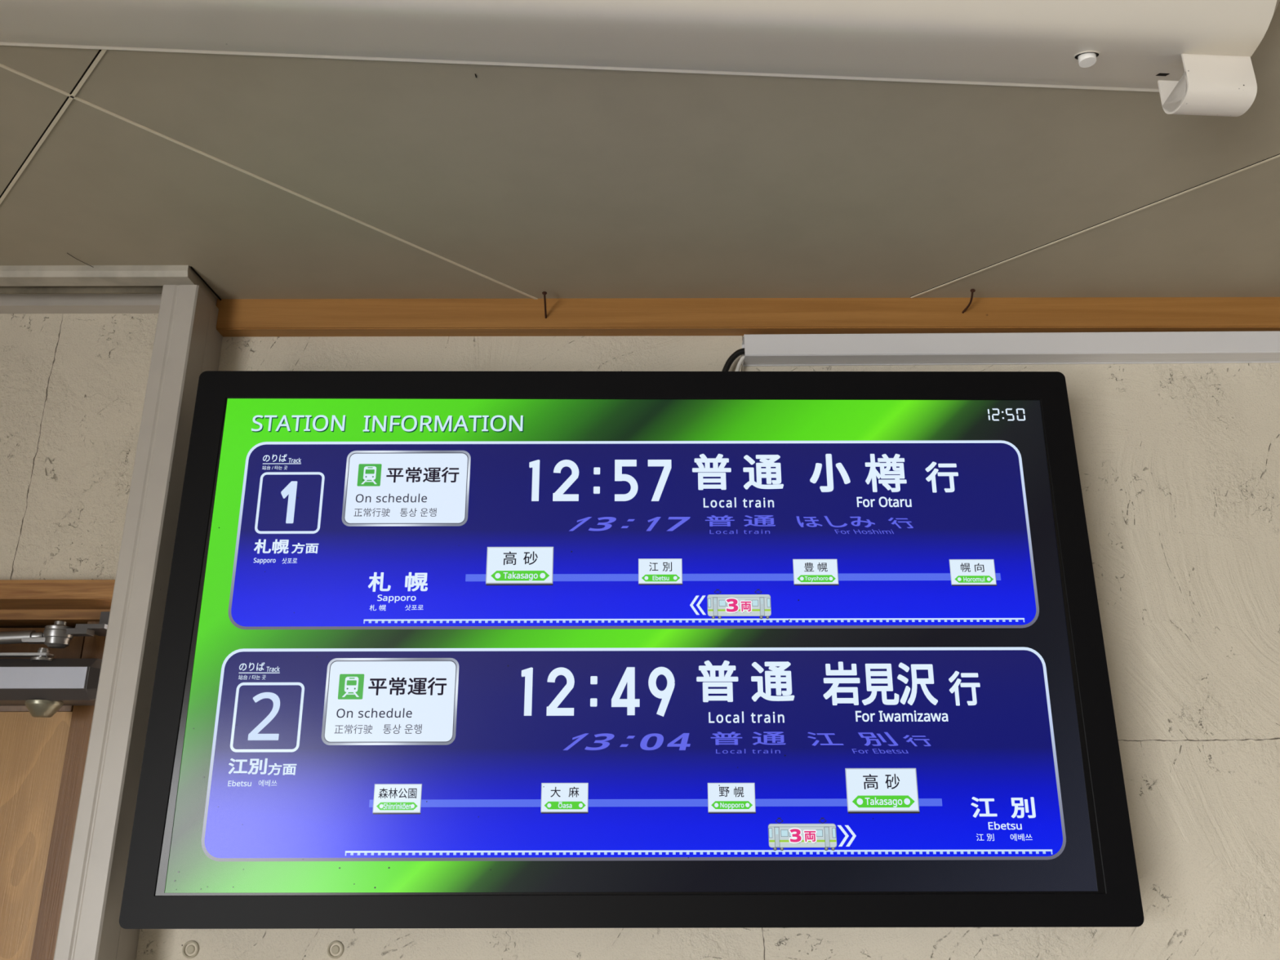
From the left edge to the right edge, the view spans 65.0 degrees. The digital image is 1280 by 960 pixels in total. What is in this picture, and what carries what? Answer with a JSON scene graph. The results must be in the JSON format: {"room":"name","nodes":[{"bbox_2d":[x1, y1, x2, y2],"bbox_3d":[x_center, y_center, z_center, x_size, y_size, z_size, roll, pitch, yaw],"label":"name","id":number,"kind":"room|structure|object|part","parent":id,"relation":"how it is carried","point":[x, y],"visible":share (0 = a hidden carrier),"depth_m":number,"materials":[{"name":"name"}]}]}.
{"room":"station hall","nodes":[
{"label":"station hall","id":0,"kind":"room"},
{"bbox_2d":[0,1,1279,298],"bbox_3d":[0.623,-1.311,-1.835,4.950,0.080,7.100,0,-18,0],"label":"ceiling","id":1,"kind":"structure","parent":0,"point":[561,183],"depth_m":1.07,"materials":[{"name":"beige paint"}]},
{"bbox_2d":[0,49,106,204],"bbox_3d":[-0.178,-0.472,0.605,2.194,0.002,0.004,-17,-25,42],"label":"trim","id":2,"kind":"structure","parent":1,"relation":"attached to","point":[100,53],"depth_m":0.98,"materials":[{"name":"beige metal"}]},
{"bbox_2d":[0,63,537,299],"bbox_3d":[-0.768,-0.433,0.722,1.790,0.002,0.004,17,-25,-42],"label":"trim","id":3,"kind":"structure","parent":1,"relation":"attached to","point":[1,64],"depth_m":1.06,"materials":[{"name":"beige metal"}]},
{"bbox_2d":[0,0,1279,116],"bbox_3d":[-0.158,-0.373,0.782,1.433,0.080,0.228,1,-18,-3],"label":"fluorescent fixture","id":4,"kind":"object","parent":1,"relation":"attached to","point":[1197,54],"visible":1,"depth_m":0.82,"materials":[{"name":"white metal"}]},
{"bbox_2d":[1157,53,1257,116],"bbox_3d":[0.482,-0.336,0.854,0.059,0.052,0.038,1,-18,-3],"label":"socket","id":5,"kind":"object","parent":4,"relation":"attached to","point":[1225,85],"depth_m":0.84,"materials":[{"name":"white plastic"}]},
{"bbox_2d":[910,153,1279,297],"bbox_3d":[1.627,-0.637,0.112,0.004,0.002,3.596,17,-25,-42],"label":"trim","id":6,"kind":"structure","parent":1,"relation":"attached to","point":[1277,155],"depth_m":1.15,"materials":[{"name":"beige metal"}]},
{"bbox_2d":[0,313,1279,959],"bbox_3d":[0.626,0.870,1.024,4.750,2.297,0.126,0,-18,0],"label":"wall","id":7,"kind":"structure","parent":0,"point":[1179,464],"depth_m":1.22,"materials":[{"name":"beige paint"}]},
{"bbox_2d":[0,626,75,627],"bbox_3d":[-1.218,1.087,1.006,1.060,1.882,0.015,0,-18,0],"label":"trim","id":8,"kind":"structure","parent":7,"relation":"attached to","point":[0,627],"depth_m":1.29,"materials":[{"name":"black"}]},
{"bbox_2d":[0,627,84,959],"bbox_3d":[-1.204,1.076,0.980,1.029,1.865,0.030,0,-18,0],"label":"door","id":9,"kind":"structure","parent":7,"relation":"in","point":[33,749],"depth_m":1.19,"materials":[{"name":"brown wood"}]},
{"bbox_3d":[-1.204,1.125,0.964,1.029,1.762,0.030,0,-18,0],"label":"panel","id":10,"kind":"part","parent":9,"relation":"part of","materials":[{"name":"brown wood"}]},
{"bbox_3d":[-1.207,0.239,1.254,1.026,0.103,0.028,0,-18,0],"label":"rail","id":11,"kind":"part","parent":9,"relation":"part of","materials":[{"name":"silver metal"}]},
{"bbox_2d":[0,611,110,717],"bbox_3d":[-0.824,0.218,1.199,0.393,0.129,0.079,0,-18,0],"label":"door closer","id":12,"kind":"object","parent":9,"relation":"attached to","point":[42,683],"depth_m":1.16,"materials":[{"name":"grey metal"}]},
{"bbox_3d":[-0.862,0.191,1.181,0.318,0.028,0.015,0,-18,0],"label":"arm","id":13,"kind":"part","parent":12,"relation":"part of","materials":[{"name":"silver metal"}]},
{"bbox_3d":[-0.855,0.205,1.176,0.330,0.003,0.018,0,-18,0],"label":"arm","id":14,"kind":"part","parent":12,"relation":"part of","materials":[{"name":"silver metal"}]},
{"bbox_3d":[-0.824,0.228,1.157,0.371,0.024,0.003,0,-18,0],"label":"plate","id":15,"kind":"part","parent":12,"relation":"part of","materials":[{"name":"silver metal"}]},
{"bbox_2d":[0,609,110,626],"bbox_3d":[-1.173,0.178,1.274,1.153,0.012,0.068,0,-18,0],"label":"trim","id":16,"kind":"structure","parent":7,"relation":"attached to","point":[8,618],"depth_m":1.24,"materials":[{"name":"brown wood"}]},
{"bbox_2d":[0,579,115,609],"bbox_3d":[-1.173,0.151,1.248,1.153,0.023,0.135,0,-18,0],"label":"trim","id":17,"kind":"structure","parent":7,"relation":"attached to","point":[15,594],"depth_m":1.19,"materials":[{"name":"brown wood"}]},
{"bbox_2d":[30,622,106,959],"bbox_3d":[-0.642,1.080,0.989,0.094,1.882,0.052,0,-18,0],"label":"trim","id":18,"kind":"structure","parent":7,"relation":"attached to","point":[68,801],"depth_m":1.18,"materials":[{"name":"brown wood"}]},
{"bbox_2d":[0,293,161,313],"bbox_3d":[-1.174,-0.231,1.305,1.153,0.022,0.023,0,-18,0],"label":"trim","id":19,"kind":"structure","parent":7,"relation":"attached to","point":[9,303],"depth_m":1.30,"materials":[{"name":"white paint"}]},
{"bbox_2d":[0,285,163,293],"bbox_3d":[-1.174,-0.244,1.272,1.153,0.018,0.002,0,-18,0],"label":"trim","id":20,"kind":"structure","parent":7,"relation":"attached to","point":[53,289],"depth_m":1.27,"materials":[{"name":"metal"}]},
{"bbox_2d":[0,265,217,305],"bbox_3d":[-1.154,-0.240,1.289,1.194,0.015,0.110,0,-18,0],"label":"trim","id":21,"kind":"structure","parent":7,"relation":"attached to","point":[10,275],"depth_m":1.24,"materials":[{"name":"white metal"}]},
{"bbox_2d":[53,284,222,959],"bbox_3d":[-0.573,0.854,0.944,0.045,2.282,0.086,0,-18,0],"label":"trim","id":22,"kind":"structure","parent":7,"relation":"attached to","point":[187,344],"depth_m":1.13,"materials":[{"name":"white paint"}]},
{"bbox_2d":[182,940,199,958],"bbox_3d":[-0.492,0.515,1.100,0.018,0.018,0.003,0,-18,0],"label":"plug","id":23,"kind":"object","parent":7,"relation":"attached to","point":[190,948],"visible":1,"depth_m":1.10,"materials":[{"name":"beige plastic"}]},
{"bbox_2d":[190,266,221,300],"bbox_3d":[-0.554,-0.251,1.282,0.002,0.004,0.084,-1,-18,2],"label":"trim","id":24,"kind":"structure","parent":7,"relation":"attached to","point":[191,267],"depth_m":1.28,"materials":[{"name":"black"}]},
{"bbox_2d":[327,940,343,958],"bbox_3d":[-0.334,0.515,1.100,0.018,0.018,0.003,0,-18,0],"label":"plug","id":25,"kind":"object","parent":7,"relation":"attached to","point":[335,948],"visible":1,"depth_m":1.10,"materials":[{"name":"beige plastic"}]},
{"bbox_2d":[542,291,546,318],"bbox_3d":[-0.122,-0.225,1.300,0.006,0.021,0.046,0,-18,0],"label":"nail","id":26,"kind":"object","parent":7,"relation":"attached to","point":[544,293],"visible":1,"depth_m":1.29,"materials":[{"name":"grey metal"}]},
{"bbox_2d":[119,370,1143,928],"bbox_3d":[-0.009,0.176,1.147,1.020,0.604,0.121,0,-18,0],"label":"display","id":27,"kind":"object","parent":7,"relation":"attached to","point":[437,649],"visible":1,"depth_m":1.08,"materials":[{"name":"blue glass"}]},
{"bbox_3d":[-0.250,0.329,1.036,0.050,0.030,0.001,0,-18,0],"label":"station plate","id":28,"kind":"part","parent":27,"relation":"part of","materials":[{"name":"white plastic"}]},
{"bbox_3d":[-0.133,0.095,1.112,0.074,0.044,0.001,0,-18,0],"label":"station plate","id":29,"kind":"part","parent":27,"relation":"part of","materials":[{"name":"white plastic"}]},
{"bbox_3d":[-0.078,0.328,1.036,0.049,0.030,0.001,0,-18,0],"label":"station plate","id":30,"kind":"part","parent":27,"relation":"part of","materials":[{"name":"white plastic"}]},
{"bbox_3d":[-0.006,0.283,1.051,0.885,0.215,0.001,0,-18,0],"label":"departure panel","id":31,"kind":"part","parent":27,"relation":"part of","materials":[{"name":"blue"}]},
{"bbox_3d":[-0.007,0.058,1.124,0.889,0.217,0.001,0,-18,0],"label":"departure panel","id":32,"kind":"part","parent":27,"relation":"part of","materials":[{"name":"blue"}]},
{"bbox_3d":[0.023,0.101,1.110,0.049,0.030,0.001,0,-18,0],"label":"station plate","id":33,"kind":"part","parent":27,"relation":"part of","materials":[{"name":"white plastic"}]},
{"bbox_3d":[0.095,0.328,1.036,0.049,0.030,0.001,0,-18,0],"label":"station plate","id":34,"kind":"part","parent":27,"relation":"part of","materials":[{"name":"white"}]},
{"bbox_3d":[0.194,0.102,1.109,0.050,0.030,0.001,0,-18,0],"label":"station plate","id":35,"kind":"part","parent":27,"relation":"part of","materials":[{"name":"white"}]},
{"bbox_3d":[0.250,0.321,1.038,0.074,0.045,0.001,0,-18,0],"label":"station plate","id":36,"kind":"part","parent":27,"relation":"part of","materials":[{"name":"white plastic"}]},
{"bbox_3d":[0.368,0.102,1.109,0.050,0.030,0.001,0,-18,0],"label":"station plate","id":37,"kind":"part","parent":27,"relation":"part of","materials":[{"name":"white"}]},
{"bbox_2d":[987,408,1025,420],"bbox_3d":[0.426,-0.076,1.167,0.043,0.015,0.001,0,-18,0],"label":"clock","id":38,"kind":"object","parent":27,"relation":"on","point":[997,409],"depth_m":1.17,"materials":[{"name":"white"}]},
{"bbox_2d":[216,297,1279,337],"bbox_3d":[1.221,-0.217,1.327,3.556,0.044,0.023,0,-18,0],"label":"trim","id":39,"kind":"structure","parent":7,"relation":"attached to","point":[594,317],"depth_m":1.31,"materials":[{"name":"orange wood"}]},
{"bbox_2d":[961,288,975,313],"bbox_3d":[0.425,-0.230,1.301,0.008,0.017,0.046,1,-18,-2],"label":"nail","id":40,"kind":"object","parent":7,"relation":"attached to","point":[972,291],"visible":1,"depth_m":1.29,"materials":[{"name":"grey metal"}]},
{"bbox_2d":[742,330,1279,366],"bbox_3d":[1.335,-0.177,1.309,2.400,0.034,0.032,0,-18,0],"label":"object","id":41,"kind":"object","parent":7,"relation":"attached to","point":[1148,347],"visible":1,"depth_m":1.29,"materials":[{"name":"white plastic"}]},
{"bbox_2d":[721,347,744,371],"bbox_3d":[0.136,-0.107,1.281,0.077,0.136,0.010,-1,-18,2],"label":"power cable","id":42,"kind":"object","parent":41,"relation":"hanging from","point":[735,355],"visible":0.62,"depth_m":1.29,"materials":[{"name":"black rubber"}]},
{"bbox_2d":[734,355,744,371],"bbox_3d":[0.147,-0.102,1.281,0.056,0.127,0.008,-1,-18,4],"label":"cable","id":43,"kind":"object","parent":41,"relation":"attached to","point":[741,359],"visible":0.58,"depth_m":1.30,"materials":[{"name":"white plastic"}]}
]}

